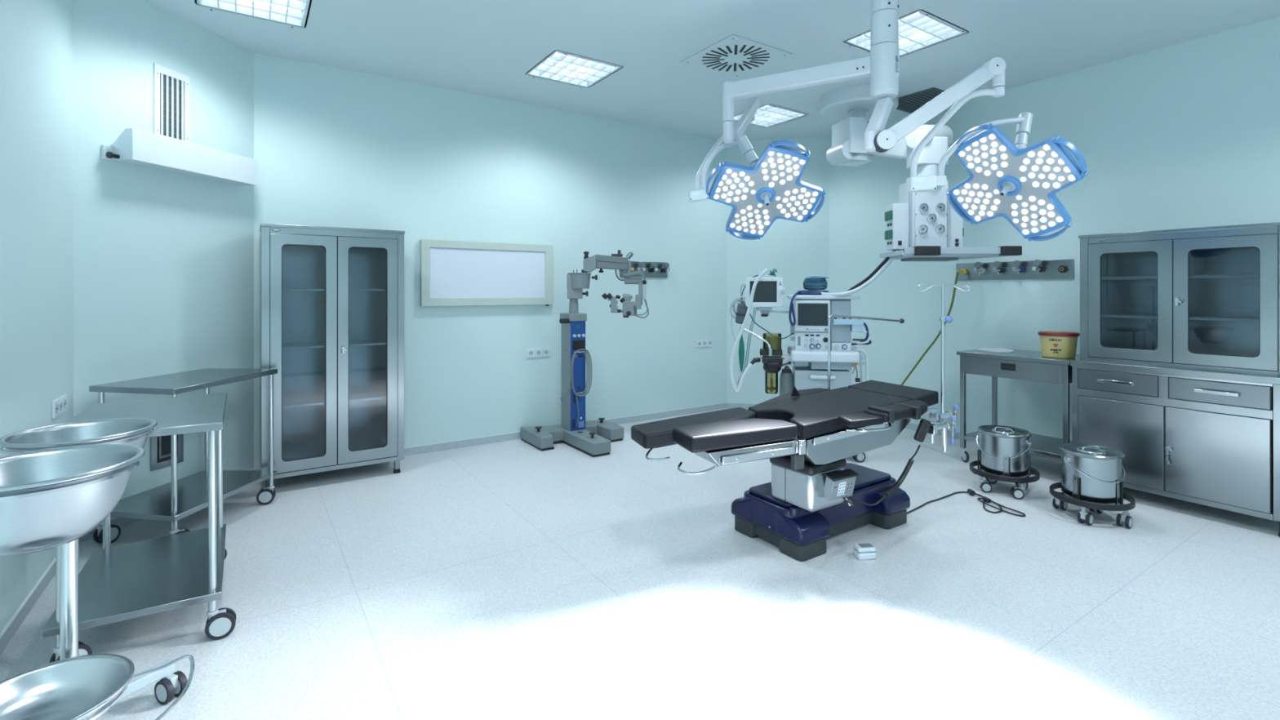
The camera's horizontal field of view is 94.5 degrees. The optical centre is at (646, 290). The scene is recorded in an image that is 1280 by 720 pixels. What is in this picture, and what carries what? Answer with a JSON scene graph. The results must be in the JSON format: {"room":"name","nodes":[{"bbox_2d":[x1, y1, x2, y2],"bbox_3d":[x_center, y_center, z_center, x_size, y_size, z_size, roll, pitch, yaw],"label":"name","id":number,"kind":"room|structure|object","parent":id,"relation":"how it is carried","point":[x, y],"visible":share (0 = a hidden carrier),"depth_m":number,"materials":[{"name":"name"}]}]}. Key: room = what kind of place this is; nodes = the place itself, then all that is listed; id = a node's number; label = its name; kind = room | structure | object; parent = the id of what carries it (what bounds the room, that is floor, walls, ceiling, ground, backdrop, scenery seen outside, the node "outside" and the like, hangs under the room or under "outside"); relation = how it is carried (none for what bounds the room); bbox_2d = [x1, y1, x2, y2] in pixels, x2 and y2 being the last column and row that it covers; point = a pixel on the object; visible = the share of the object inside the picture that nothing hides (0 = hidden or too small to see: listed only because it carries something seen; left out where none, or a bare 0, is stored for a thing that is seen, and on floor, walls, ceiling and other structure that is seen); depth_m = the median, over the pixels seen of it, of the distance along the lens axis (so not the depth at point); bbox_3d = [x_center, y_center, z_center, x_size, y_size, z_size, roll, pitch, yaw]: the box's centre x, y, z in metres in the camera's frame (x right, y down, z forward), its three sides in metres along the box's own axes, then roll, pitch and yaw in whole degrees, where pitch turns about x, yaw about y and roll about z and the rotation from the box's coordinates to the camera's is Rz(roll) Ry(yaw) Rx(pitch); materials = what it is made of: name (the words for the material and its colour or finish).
{"room":"operating room","nodes":[
{"label":"operating room","id":0,"kind":"room"},
{"bbox_2d":[0,0,73,633],"bbox_3d":[-1.759,-0.192,1.069,0.120,3.203,5.260,0,0,-34],"label":"wall","id":1,"kind":"structure","parent":0,"point":[37,36],"depth_m":2.66,"materials":[{"name":"green paint"}]},
{"bbox_2d":[0,557,55,655],"bbox_3d":[-1.705,1.375,1.105,0.010,0.071,5.260,0,0,-34],"label":"baseboard","id":2,"kind":"structure","parent":1,"relation":"attached to","point":[11,628],"depth_m":2.56,"materials":[{"name":"white"}]},
{"bbox_2d":[51,394,66,418],"bbox_3d":[-2.961,0.582,2.969,0.014,0.089,0.264,0,0,-34],"label":"wall socket","id":3,"kind":"object","parent":1,"relation":"attached to","point":[59,405],"visible":1,"depth_m":2.96,"materials":[{"name":"white plastic"}]},
{"bbox_2d":[55,404,58,413],"bbox_3d":[-2.938,0.588,2.947,0.002,0.044,0.044,0,0,-34],"label":"outlet","id":4,"kind":"object","parent":3,"relation":"attached to","point":[56,405],"depth_m":2.95,"materials":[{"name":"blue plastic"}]},
{"bbox_2d":[73,0,253,519],"bbox_3d":[-3.127,-0.192,3.877,0.120,3.203,1.188,0,0,11],"label":"wall","id":5,"kind":"structure","parent":0,"point":[163,260],"depth_m":3.73,"materials":[{"name":"green paint"}]},
{"bbox_2d":[78,468,254,543],"bbox_3d":[-3.063,1.375,3.864,0.010,0.071,1.188,0,0,11],"label":"baseboard","id":6,"kind":"structure","parent":5,"relation":"attached to","point":[120,522],"depth_m":3.50,"materials":[{"name":"white"}]},
{"bbox_2d":[150,434,183,471],"bbox_3d":[-3.075,0.938,3.792,0.014,0.375,0.208,0,0,11],"label":"air vent","id":7,"kind":"object","parent":5,"relation":"in","point":[160,446],"visible":0.41,"depth_m":3.77,"materials":[{"name":"grey metal"}]},
{"bbox_2d":[153,62,189,142],"bbox_3d":[-3.068,-1.190,3.824,0.015,0.480,0.233,0,0,11],"label":"air vent","id":8,"kind":"object","parent":5,"relation":"in","point":[171,86],"visible":0.88,"depth_m":3.82,"materials":[{"name":"white metal"}]},
{"bbox_2d":[101,128,257,185],"bbox_3d":[-2.992,-0.855,3.861,0.150,0.190,0.927,0,0,11],"label":"wall lamp","id":9,"kind":"object","parent":5,"relation":"attached to","point":[133,146],"visible":1,"depth_m":3.73,"materials":[{"name":"white painted metal"},{"name":"black plastic"}]},
{"bbox_2d":[253,52,726,468],"bbox_3d":[-1.030,-0.192,5.820,4.725,3.203,0.120,0,0,-34],"label":"wall","id":10,"kind":"structure","parent":0,"point":[334,147],"depth_m":5.52,"materials":[{"name":"green paint"}]},
{"bbox_2d":[420,239,553,306],"bbox_3d":[-1.432,-0.147,5.442,1.239,0.591,0.054,0,0,-34],"label":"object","id":11,"kind":"object","parent":10,"relation":"attached to","point":[453,273],"visible":1,"depth_m":5.39,"materials":[{"name":"grey"}]},
{"bbox_2d":[254,402,727,470],"bbox_3d":[-0.994,1.375,5.766,4.725,0.071,0.010,0,0,-34],"label":"baseboard","id":12,"kind":"structure","parent":10,"relation":"attached to","point":[421,449],"depth_m":5.56,"materials":[{"name":"white"}]},
{"bbox_2d":[527,347,549,357],"bbox_3d":[-1.049,0.597,5.726,0.221,0.085,0.014,0,0,-34],"label":"wall socket","id":13,"kind":"object","parent":10,"relation":"attached to","point":[538,352],"visible":1,"depth_m":5.72,"materials":[{"name":"white plastic"}]},
{"bbox_2d":[619,261,670,277],"bbox_3d":[0.009,-0.230,6.368,0.620,0.170,0.134,0,0,-34],"label":"outlet panel","id":14,"kind":"object","parent":10,"relation":"attached to","point":[650,269],"visible":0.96,"depth_m":6.43,"materials":[{"name":"metal"}]},
{"bbox_2d":[696,339,712,347],"bbox_3d":[0.671,0.612,6.887,0.233,0.085,0.014,0,0,-34],"label":"wall socket","id":15,"kind":"object","parent":10,"relation":"attached to","point":[700,343],"visible":1,"depth_m":6.88,"materials":[{"name":"white plastic"}]},
{"bbox_2d":[0,408,1279,719],"bbox_3d":[0.943,1.410,2.893,6.600,0.001,7.140,0,0,-34],"label":"floor","id":16,"kind":"structure","parent":0,"point":[513,580],"depth_m":2.66,"materials":[{"name":"plastic"}]},
{"bbox_2d":[0,426,194,719],"bbox_3d":[-1.743,0.948,1.826,0.570,0.925,0.887,0,0,-34],"label":"stand","id":17,"kind":"object","parent":16,"relation":"on","point":[171,684],"visible":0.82,"depth_m":1.81,"materials":[{"name":"steel"},{"name":"light grey plastic"},{"name":"dark rubber"}]},
{"bbox_2d":[0,653,134,719],"bbox_3d":[-1.655,1.165,1.612,0.393,0.115,0.393,0,0,-34],"label":"basin","id":18,"kind":"object","parent":17,"relation":"in","point":[80,687],"visible":0.97,"depth_m":1.73,"materials":[{"name":"metal"}]},
{"bbox_2d":[0,444,145,555],"bbox_3d":[-1.644,0.581,1.605,0.433,0.222,0.433,0,0,-34],"label":"basin","id":19,"kind":"object","parent":17,"relation":"on","point":[37,523],"visible":0.99,"depth_m":1.56,"materials":[{"name":"metal"}]},
{"bbox_2d":[0,417,157,462],"bbox_3d":[-1.918,0.576,2.011,0.393,0.207,0.393,0,0,-34],"label":"basin","id":20,"kind":"object","parent":17,"relation":"on","point":[100,431],"visible":0.48,"depth_m":2.07,"materials":[{"name":"metal"}]},
{"bbox_2d":[41,392,236,662],"bbox_3d":[-2.151,0.970,2.602,0.577,0.880,0.860,0,0,-34],"label":"trolley","id":21,"kind":"object","parent":16,"relation":"on","point":[136,580],"visible":0.84,"depth_m":2.47,"materials":[{"name":"grey metal"}]},
{"bbox_2d":[41,524,226,638],"bbox_3d":[-2.169,1.230,2.590,0.525,0.030,0.847,0,0,-34],"label":"shelf","id":22,"kind":"object","parent":21,"relation":"attached to","point":[136,580],"depth_m":2.49,"materials":[{"name":"metal"}]},
{"bbox_2d":[88,368,277,543],"bbox_3d":[-2.740,0.968,3.599,0.582,0.885,0.822,0,0,7],"label":"trolley","id":23,"kind":"object","parent":16,"relation":"on","point":[175,500],"visible":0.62,"depth_m":3.48,"materials":[{"name":"grey metal"}]},
{"bbox_2d":[110,470,276,522],"bbox_3d":[-2.780,1.225,3.585,0.545,0.030,0.812,0,0,3],"label":"shelf","id":24,"kind":"object","parent":23,"relation":"attached to","point":[154,504],"depth_m":3.49,"materials":[{"name":"metal"}]},
{"bbox_2d":[259,223,404,487],"bbox_3d":[-2.376,0.474,4.488,0.936,1.872,0.486,0,0,-34],"label":"tall cabinet","id":25,"kind":"object","parent":16,"relation":"on","point":[332,298],"visible":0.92,"depth_m":4.51,"materials":[{"name":"metal"}]},
{"bbox_2d":[282,394,324,408],"bbox_3d":[-2.579,0.822,4.390,0.437,0.018,0.384,0,0,-34],"label":"shelf","id":26,"kind":"object","parent":25,"relation":"attached to","point":[289,401],"depth_m":4.38,"materials":[{"name":"metal"}]},
{"bbox_2d":[282,341,324,349],"bbox_3d":[-2.579,0.407,4.390,0.437,0.018,0.384,0,0,-34],"label":"shelf","id":27,"kind":"object","parent":25,"relation":"attached to","point":[286,344],"depth_m":4.35,"materials":[{"name":"glass"}]},
{"bbox_2d":[282,288,324,291],"bbox_3d":[-2.579,-0.006,4.390,0.437,0.018,0.384,0,0,-34],"label":"shelf","id":28,"kind":"object","parent":25,"relation":"attached to","point":[283,290],"depth_m":4.24,"materials":[{"name":"metal"}]},
{"bbox_2d":[348,388,386,402],"bbox_3d":[-2.207,0.822,4.642,0.433,0.018,0.384,0,0,-34],"label":"shelf","id":29,"kind":"object","parent":25,"relation":"attached to","point":[354,394],"depth_m":4.62,"materials":[{"name":"metal"}]},
{"bbox_2d":[348,338,386,346],"bbox_3d":[-2.207,0.407,4.642,0.433,0.018,0.384,0,0,-34],"label":"shelf","id":30,"kind":"object","parent":25,"relation":"attached to","point":[352,342],"depth_m":4.55,"materials":[{"name":"metal"}]},
{"bbox_2d":[348,288,386,291],"bbox_3d":[-2.207,-0.006,4.642,0.433,0.018,0.384,0,0,-34],"label":"shelf","id":31,"kind":"object","parent":25,"relation":"attached to","point":[349,290],"depth_m":4.47,"materials":[{"name":"metal"}]},
{"bbox_2d":[520,249,648,457],"bbox_3d":[-0.543,0.516,5.473,0.954,1.788,0.911,0,0,-34],"label":"microscope","id":32,"kind":"object","parent":16,"relation":"on","point":[593,438],"visible":1,"depth_m":5.44,"materials":[{"name":"grey paint"}]},
{"bbox_2d":[631,379,958,561],"bbox_3d":[0.843,0.990,3.203,1.782,0.840,0.883,0,0,-34],"label":"table","id":33,"kind":"object","parent":16,"relation":"on","point":[806,436],"visible":0.99,"depth_m":3.13,"materials":[{"name":"black leather"}]},
{"bbox_2d":[825,468,858,481],"bbox_3d":[1.019,0.960,3.083,0.185,0.025,0.062,0,0,-30],"label":"control panel","id":34,"kind":"object","parent":33,"relation":"attached to","point":[831,474],"depth_m":3.08,"materials":[{"name":"black plastic"}]},
{"bbox_2d":[826,313,904,390],"bbox_3d":[1.434,0.400,3.844,0.726,0.514,0.034,0,0,-30],"label":"bar","id":35,"kind":"object","parent":33,"relation":"on","point":[901,320],"visible":0.95,"depth_m":3.67,"materials":[{"name":"grey metal"}]},
{"bbox_2d":[842,418,930,506],"bbox_3d":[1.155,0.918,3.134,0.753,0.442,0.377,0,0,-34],"label":"hand remote control","id":36,"kind":"object","parent":33,"relation":"hanging from","point":[924,424],"visible":0.98,"depth_m":3.15,"materials":[{"name":"black plastic"}]},
{"bbox_2d":[917,284,970,423],"bbox_3d":[1.678,0.377,3.340,0.299,0.827,0.046,0,0,0],"label":"pole","id":37,"kind":"object","parent":33,"relation":"attached to","point":[948,319],"visible":0.98,"depth_m":3.34,"materials":[{"name":"grey metal"}]},
{"bbox_2d":[941,426,947,451],"bbox_3d":[1.637,0.815,3.247,0.033,0.131,0.028,0,0,-34],"label":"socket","id":38,"kind":"object","parent":33,"relation":"attached to","point":[944,429],"depth_m":3.24,"materials":[{"name":"metal"}]},
{"bbox_2d":[739,289,871,462],"bbox_3d":[1.372,0.713,5.177,1.092,1.437,0.581,0,0,11],"label":"machine","id":39,"kind":"object","parent":16,"relation":"on","point":[811,312],"depth_m":4.98,"materials":[{"name":"white plastic"}]},
{"bbox_2d":[738,333,744,372],"bbox_3d":[0.815,0.532,5.073,0.052,0.344,0.052,0,0,-34],"label":"bag","id":40,"kind":"object","parent":39,"relation":"hanging from","point":[741,348],"visible":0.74,"depth_m":5.06,"materials":[{"name":"teal"}]},
{"bbox_2d":[729,268,768,392],"bbox_3d":[0.873,0.342,5.026,0.324,1.061,0.101,0,0,11],"label":"hose","id":41,"kind":"object","parent":39,"relation":"attached to","point":[737,389],"visible":1,"depth_m":5.00,"materials":[{"name":"white plastic"}]},
{"bbox_2d":[729,277,791,319],"bbox_3d":[1.001,0.067,5.102,0.570,0.362,0.196,0,0,3],"label":"patient monitor","id":42,"kind":"object","parent":39,"relation":"attached to","point":[769,292],"depth_m":5.05,"materials":[{"name":"white plastic"}]},
{"bbox_2d":[735,303,747,324],"bbox_3d":[0.823,0.199,5.112,0.108,0.180,0.064,0,0,11],"label":"pressure cuff","id":43,"kind":"object","parent":42,"relation":"hanging from","point":[741,311],"visible":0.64,"depth_m":5.08,"materials":[{"name":"grey fabric"}]},
{"bbox_2d":[737,307,756,384],"bbox_3d":[0.868,0.479,5.120,0.176,0.669,0.042,0,0,-14],"label":"clear tube","id":44,"kind":"object","parent":42,"relation":"hanging from","point":[753,308],"visible":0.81,"depth_m":5.14,"materials":[{"name":"plastic"}]},
{"bbox_2d":[741,275,793,338],"bbox_3d":[1.046,0.139,5.125,0.447,0.557,0.028,0,0,9],"label":"cable","id":45,"kind":"object","parent":42,"relation":"attached to","point":[756,275],"visible":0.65,"depth_m":5.14,"materials":[{"name":"black plastic"}]},
{"bbox_2d":[768,268,777,276],"bbox_3d":[1.079,-0.154,5.051,0.053,0.065,0.051,0,0,-34],"label":"strap","id":46,"kind":"object","parent":42,"relation":"on","point":[772,273],"visible":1,"depth_m":5.04,"materials":[{"name":"teal"}]},
{"bbox_2d":[764,371,777,394],"bbox_3d":[1.075,0.779,5.084,0.110,0.206,0.110,0,0,-34],"label":"canister","id":47,"kind":"object","parent":39,"relation":"on","point":[771,388],"depth_m":5.09,"materials":[{"name":"yellow plastic"}]},
{"bbox_2d":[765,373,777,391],"bbox_3d":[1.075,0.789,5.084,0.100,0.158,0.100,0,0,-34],"label":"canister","id":48,"kind":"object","parent":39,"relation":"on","point":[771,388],"depth_m":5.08,"materials":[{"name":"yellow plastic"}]},
{"bbox_2d":[766,334,780,349],"bbox_3d":[1.090,0.450,5.081,0.116,0.135,0.116,0,0,-34],"label":"canister","id":49,"kind":"object","parent":39,"relation":"on","point":[773,340],"depth_m":5.03,"materials":[{"name":"yellow plastic"}]},
{"bbox_2d":[779,365,794,395],"bbox_3d":[1.219,0.952,5.137,0.124,0.676,0.124,0,0,-34],"label":"bottle","id":50,"kind":"object","parent":39,"relation":"on","point":[786,377],"depth_m":5.09,"materials":[{"name":"grey paint"}]},
{"bbox_2d":[803,275,829,289],"bbox_3d":[1.464,-0.065,5.110,0.217,0.119,0.175,0,0,13],"label":"pack","id":51,"kind":"object","parent":39,"relation":"on","point":[815,280],"visible":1,"depth_m":5.05,"materials":[{"name":"blue"}]},
{"bbox_2d":[786,294,859,299],"bbox_3d":[1.537,0.054,5.208,0.575,0.037,0.460,0,0,11],"label":"shelf","id":52,"kind":"object","parent":39,"relation":"attached to","point":[788,296],"depth_m":4.99,"materials":[{"name":"white plastic"}]},
{"bbox_2d":[853,543,876,559],"bbox_3d":[1.155,1.378,3.126,0.102,0.064,0.070,0,0,-6],"label":"foot pedal","id":53,"kind":"object","parent":16,"relation":"on","point":[861,551],"visible":1,"depth_m":3.10,"materials":[{"name":"white plastic"}]},
{"bbox_2d":[906,488,1025,516],"bbox_3d":[1.951,1.384,3.890,0.824,0.056,0.449,0,0,-2],"label":"cable","id":54,"kind":"object","parent":16,"relation":"on","point":[971,492],"visible":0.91,"depth_m":3.88,"materials":[{"name":"black plastic"}]},
{"bbox_2d":[969,425,1039,499],"bbox_3d":[2.527,1.187,4.183,0.425,0.446,0.425,0,0,7],"label":"bucket","id":55,"kind":"object","parent":16,"relation":"on","point":[1003,455],"visible":1,"depth_m":4.07,"materials":[{"name":"metal"}]},
{"bbox_2d":[956,348,1079,462],"bbox_3d":[3.056,0.956,4.722,0.612,0.908,0.848,0,0,-34],"label":"work table","id":56,"kind":"object","parent":16,"relation":"on","point":[1019,364],"visible":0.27,"depth_m":4.60,"materials":[{"name":"metal"}]},
{"bbox_2d":[977,347,1015,352],"bbox_3d":[2.939,0.495,4.958,0.300,0.012,0.270,0,0,-34],"label":"plastic wrapper","id":57,"kind":"object","parent":56,"relation":"on","point":[990,349],"visible":1,"depth_m":4.92,"materials":[{"name":"white plastic"}]},
{"bbox_2d":[964,431,1071,459],"bbox_3d":[3.047,1.210,4.735,0.550,0.030,0.760,0,0,-34],"label":"shelf","id":58,"kind":"object","parent":56,"relation":"attached to","point":[1042,445],"depth_m":4.62,"materials":[{"name":"metal"}]},
{"bbox_2d":[1037,330,1079,358],"bbox_3d":[3.119,0.403,4.476,0.237,0.197,0.249,0,0,-34],"label":"bin","id":59,"kind":"object","parent":56,"relation":"on","point":[1054,344],"visible":1,"depth_m":4.40,"materials":[{"name":"beige plastic"}]},
{"bbox_2d":[1049,443,1135,528],"bbox_3d":[2.762,1.187,3.674,0.425,0.446,0.425,0,0,-37],"label":"bucket","id":60,"kind":"object","parent":16,"relation":"on","point":[1091,479],"visible":1,"depth_m":3.56,"materials":[{"name":"metal"}]},
{"bbox_2d":[1070,359,1279,537],"bbox_3d":[3.558,0.953,3.905,0.597,0.915,1.113,0,0,-34],"label":"base cabinet","id":61,"kind":"object","parent":16,"relation":"on","point":[1208,437],"visible":0.85,"depth_m":3.69,"materials":[{"name":"metal"}]},
{"bbox_2d":[1070,359,1279,385],"bbox_3d":[3.566,0.515,3.911,0.572,0.040,1.113,0,0,-34],"label":"countertop","id":62,"kind":"structure","parent":61,"relation":"on","point":[1237,376],"depth_m":3.72,"materials":[{"name":"metal"}]},
{"bbox_2d":[1078,222,1279,375],"bbox_3d":[3.554,0.049,3.909,0.394,0.894,1.076,0,0,-34],"label":"upper cabinet","id":63,"kind":"object","parent":61,"relation":"on","point":[1202,298],"visible":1,"depth_m":3.88,"materials":[{"name":"metal"}]},
{"bbox_2d":[1101,313,1157,318],"bbox_3d":[3.448,0.178,4.139,0.287,0.018,0.457,0,0,-34],"label":"shelf","id":64,"kind":"object","parent":63,"relation":"attached to","point":[1103,315],"depth_m":4.16,"materials":[{"name":"grey"}]},
{"bbox_2d":[1101,275,1157,279],"bbox_3d":[3.448,-0.090,4.139,0.287,0.018,0.457,0,0,-34],"label":"shelf","id":65,"kind":"object","parent":63,"relation":"attached to","point":[1103,277],"depth_m":4.12,"materials":[{"name":"grey"}]},
{"bbox_2d":[1189,315,1258,321],"bbox_3d":[3.713,0.178,3.746,0.287,0.018,0.463,0,0,-34],"label":"shelf","id":66,"kind":"object","parent":63,"relation":"attached to","point":[1192,318],"depth_m":3.76,"materials":[{"name":"grey"}]},
{"bbox_2d":[1189,274,1258,279],"bbox_3d":[3.713,-0.090,3.746,0.287,0.018,0.463,0,0,-34],"label":"shelf","id":67,"kind":"object","parent":63,"relation":"attached to","point":[1191,276],"depth_m":3.74,"materials":[{"name":"grey"}]},
{"bbox_2d":[142,0,1279,140],"bbox_3d":[0.943,-1.793,2.893,6.600,0.001,7.140,0,0,-34],"label":"ceiling","id":68,"kind":"structure","parent":0,"point":[482,47],"depth_m":4.22,"materials":[{"name":"white paint"}]},
{"bbox_2d":[194,0,311,27],"bbox_3d":[-2.409,-1.829,3.622,0.606,0.107,0.606,0,0,-34],"label":"ceiling light","id":69,"kind":"object","parent":68,"relation":"attached to","point":[294,12],"visible":1,"depth_m":3.79,"materials":[{"name":"white plastic"}]},
{"bbox_2d":[524,49,623,88],"bbox_3d":[-0.594,-1.829,4.811,0.606,0.107,0.606,0,0,-34],"label":"ceiling light","id":70,"kind":"object","parent":68,"relation":"attached to","point":[561,66],"visible":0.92,"depth_m":4.83,"materials":[{"name":"white plastic"}]},
{"bbox_2d":[680,34,792,78],"bbox_3d":[0.685,-1.788,4.553,0.610,0.009,0.610,0,0,-34],"label":"ceiling vent","id":71,"kind":"object","parent":68,"relation":"in","point":[735,56],"visible":1,"depth_m":4.52,"materials":[{"name":"white metal"}]},
{"bbox_2d":[733,103,808,128],"bbox_3d":[1.252,-1.829,6.081,0.606,0.107,0.606,0,0,-34],"label":"ceiling light","id":72,"kind":"object","parent":68,"relation":"attached to","point":[769,115],"visible":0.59,"depth_m":6.08,"materials":[{"name":"white plastic"}]},
{"bbox_2d":[820,84,935,169],"label":"pendant","id":73,"kind":"object","parent":68,"relation":"hanging from","point":[852,105],"depth_m":5.20,"materials":[{"name":"white metal"}]},
{"bbox_2d":[688,0,1088,240],"bbox_3d":[1.313,-1.031,3.330,2.114,1.525,0.849,0,0,24],"label":"light","id":74,"kind":"object","parent":68,"relation":"attached to","point":[882,64],"depth_m":3.16,"materials":[{"name":"white paint"}]},
{"bbox_2d":[895,55,898,72],"bbox_3d":[1.289,-1.167,3.041,0.027,0.083,0.001,0,0,-36],"label":"print","id":75,"kind":"object","parent":74,"relation":"on","point":[896,56],"depth_m":3.04,"materials":[{"name":"grey paint"}]},
{"bbox_2d":[844,8,968,57],"bbox_3d":[1.826,-1.829,4.176,0.606,0.107,0.606,0,0,-34],"label":"ceiling light","id":76,"kind":"object","parent":68,"relation":"attached to","point":[920,29],"visible":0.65,"depth_m":4.14,"materials":[{"name":"white plastic"}]},
{"bbox_2d":[896,87,944,113],"bbox_3d":[2.611,-1.784,5.587,0.560,0.015,0.540,0,0,-34],"label":"ceiling vent","id":77,"kind":"object","parent":68,"relation":"in","point":[910,103],"visible":0.38,"depth_m":5.51,"materials":[{"name":"grey metal"}]},
{"bbox_2d":[916,124,953,176],"label":"pendant arm","id":78,"kind":"object","parent":68,"relation":"hanging from","point":[929,158],"depth_m":4.56,"materials":[{"name":"white plastic"}]},
{"bbox_2d":[880,180,1022,261],"label":"pendant","id":79,"kind":"object","parent":78,"relation":"hanging from","point":[924,226],"depth_m":4.61,"materials":[{"name":"white metal"}]},
{"bbox_2d":[808,250,896,296],"bbox_3d":[1.721,-0.156,4.933,0.766,0.410,0.098,0,0,30],"label":"supply hose","id":80,"kind":"object","parent":79,"relation":"hanging from","point":[890,260],"visible":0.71,"depth_m":4.87,"materials":[{"name":"white plastic"}]},
{"bbox_2d":[846,250,895,291],"bbox_3d":[1.724,-0.147,4.958,0.726,0.428,0.098,0,0,32],"label":"cable","id":81,"kind":"object","parent":79,"relation":"hanging from","point":[886,259],"visible":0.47,"depth_m":4.88,"materials":[{"name":"black plastic"}]},
{"bbox_2d":[884,230,887,239],"bbox_3d":[1.924,-0.445,4.728,0.019,0.070,0.055,0,0,0],"label":"socket","id":82,"kind":"object","parent":79,"relation":"attached to","point":[886,232],"depth_m":4.72,"materials":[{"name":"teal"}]},
{"bbox_2d":[884,211,888,221],"bbox_3d":[1.924,-0.596,4.728,0.019,0.070,0.055,0,0,0],"label":"socket","id":83,"kind":"object","parent":79,"relation":"attached to","point":[886,213],"depth_m":4.72,"materials":[{"name":"teal"}]},
{"bbox_2d":[887,229,892,239],"bbox_3d":[1.924,-0.445,4.668,0.019,0.070,0.055,0,0,0],"label":"socket","id":84,"kind":"object","parent":79,"relation":"attached to","point":[889,231],"depth_m":4.66,"materials":[{"name":"teal plastic"}]},
{"bbox_2d":[887,210,892,220],"bbox_3d":[1.924,-0.596,4.668,0.019,0.070,0.055,0,0,0],"label":"socket","id":85,"kind":"object","parent":79,"relation":"attached to","point":[889,212],"depth_m":4.66,"materials":[{"name":"teal"}]},
{"bbox_2d":[884,251,1007,259],"bbox_3d":[2.341,-0.279,4.705,0.801,0.036,0.440,0,0,-1],"label":"shelf","id":86,"kind":"object","parent":79,"relation":"attached to","point":[895,255],"depth_m":4.49,"materials":[{"name":"white plastic"}]},
{"bbox_2d":[726,136,829,403],"bbox_3d":[1.554,-0.192,7.036,1.185,3.203,0.120,0,0,11],"label":"wall","id":87,"kind":"structure","parent":0,"point":[797,251],"depth_m":6.99,"materials":[{"name":"green paint"}]},
{"bbox_2d":[727,402,759,408],"bbox_3d":[1.542,1.375,6.973,1.184,0.071,0.010,0,0,11],"label":"baseboard","id":88,"kind":"structure","parent":87,"relation":"attached to","point":[730,405],"depth_m":7.05,"materials":[{"name":"white"}]},
{"bbox_2d":[829,17,1279,440],"bbox_3d":[3.645,-0.192,4.717,0.120,3.203,5.260,0,0,-34],"label":"wall","id":89,"kind":"structure","parent":0,"point":[1186,135],"depth_m":4.86,"materials":[{"name":"green paint"}]},
{"bbox_2d":[905,422,1061,460],"bbox_3d":[3.591,1.375,4.680,0.010,0.071,5.260,0,0,-34],"label":"baseboard","id":90,"kind":"structure","parent":89,"relation":"attached to","point":[910,425],"depth_m":5.68,"materials":[{"name":"white"}]},
{"bbox_2d":[955,258,1074,280],"bbox_3d":[3.169,-0.180,5.192,0.137,0.164,0.960,0,0,-34],"label":"outlet panel","id":91,"kind":"object","parent":89,"relation":"attached to","point":[1037,268],"visible":0.99,"depth_m":5.13,"materials":[{"name":"metal"}]},
{"bbox_2d":[900,271,958,385],"bbox_3d":[2.359,0.614,5.645,1.119,1.590,0.248,0,0,3],"label":"gas hose","id":92,"kind":"object","parent":91,"relation":"hanging from","point":[957,273],"visible":0.57,"depth_m":5.63,"materials":[{"name":"green"}]},
{"bbox_2d":[955,268,967,274],"bbox_3d":[2.943,-0.180,5.525,0.103,0.054,0.060,0,0,-34],"label":"outlet","id":93,"kind":"object","parent":91,"relation":"attached to","point":[961,271],"depth_m":5.53,"materials":[{"name":"yellow plastic"}]},
{"bbox_2d":[1057,265,1067,272],"bbox_3d":[3.424,-0.178,4.869,0.039,0.060,0.060,0,0,-34],"label":"outlet","id":94,"kind":"object","parent":91,"relation":"attached to","point":[1061,268],"depth_m":4.86,"materials":[{"name":"orange plastic"}]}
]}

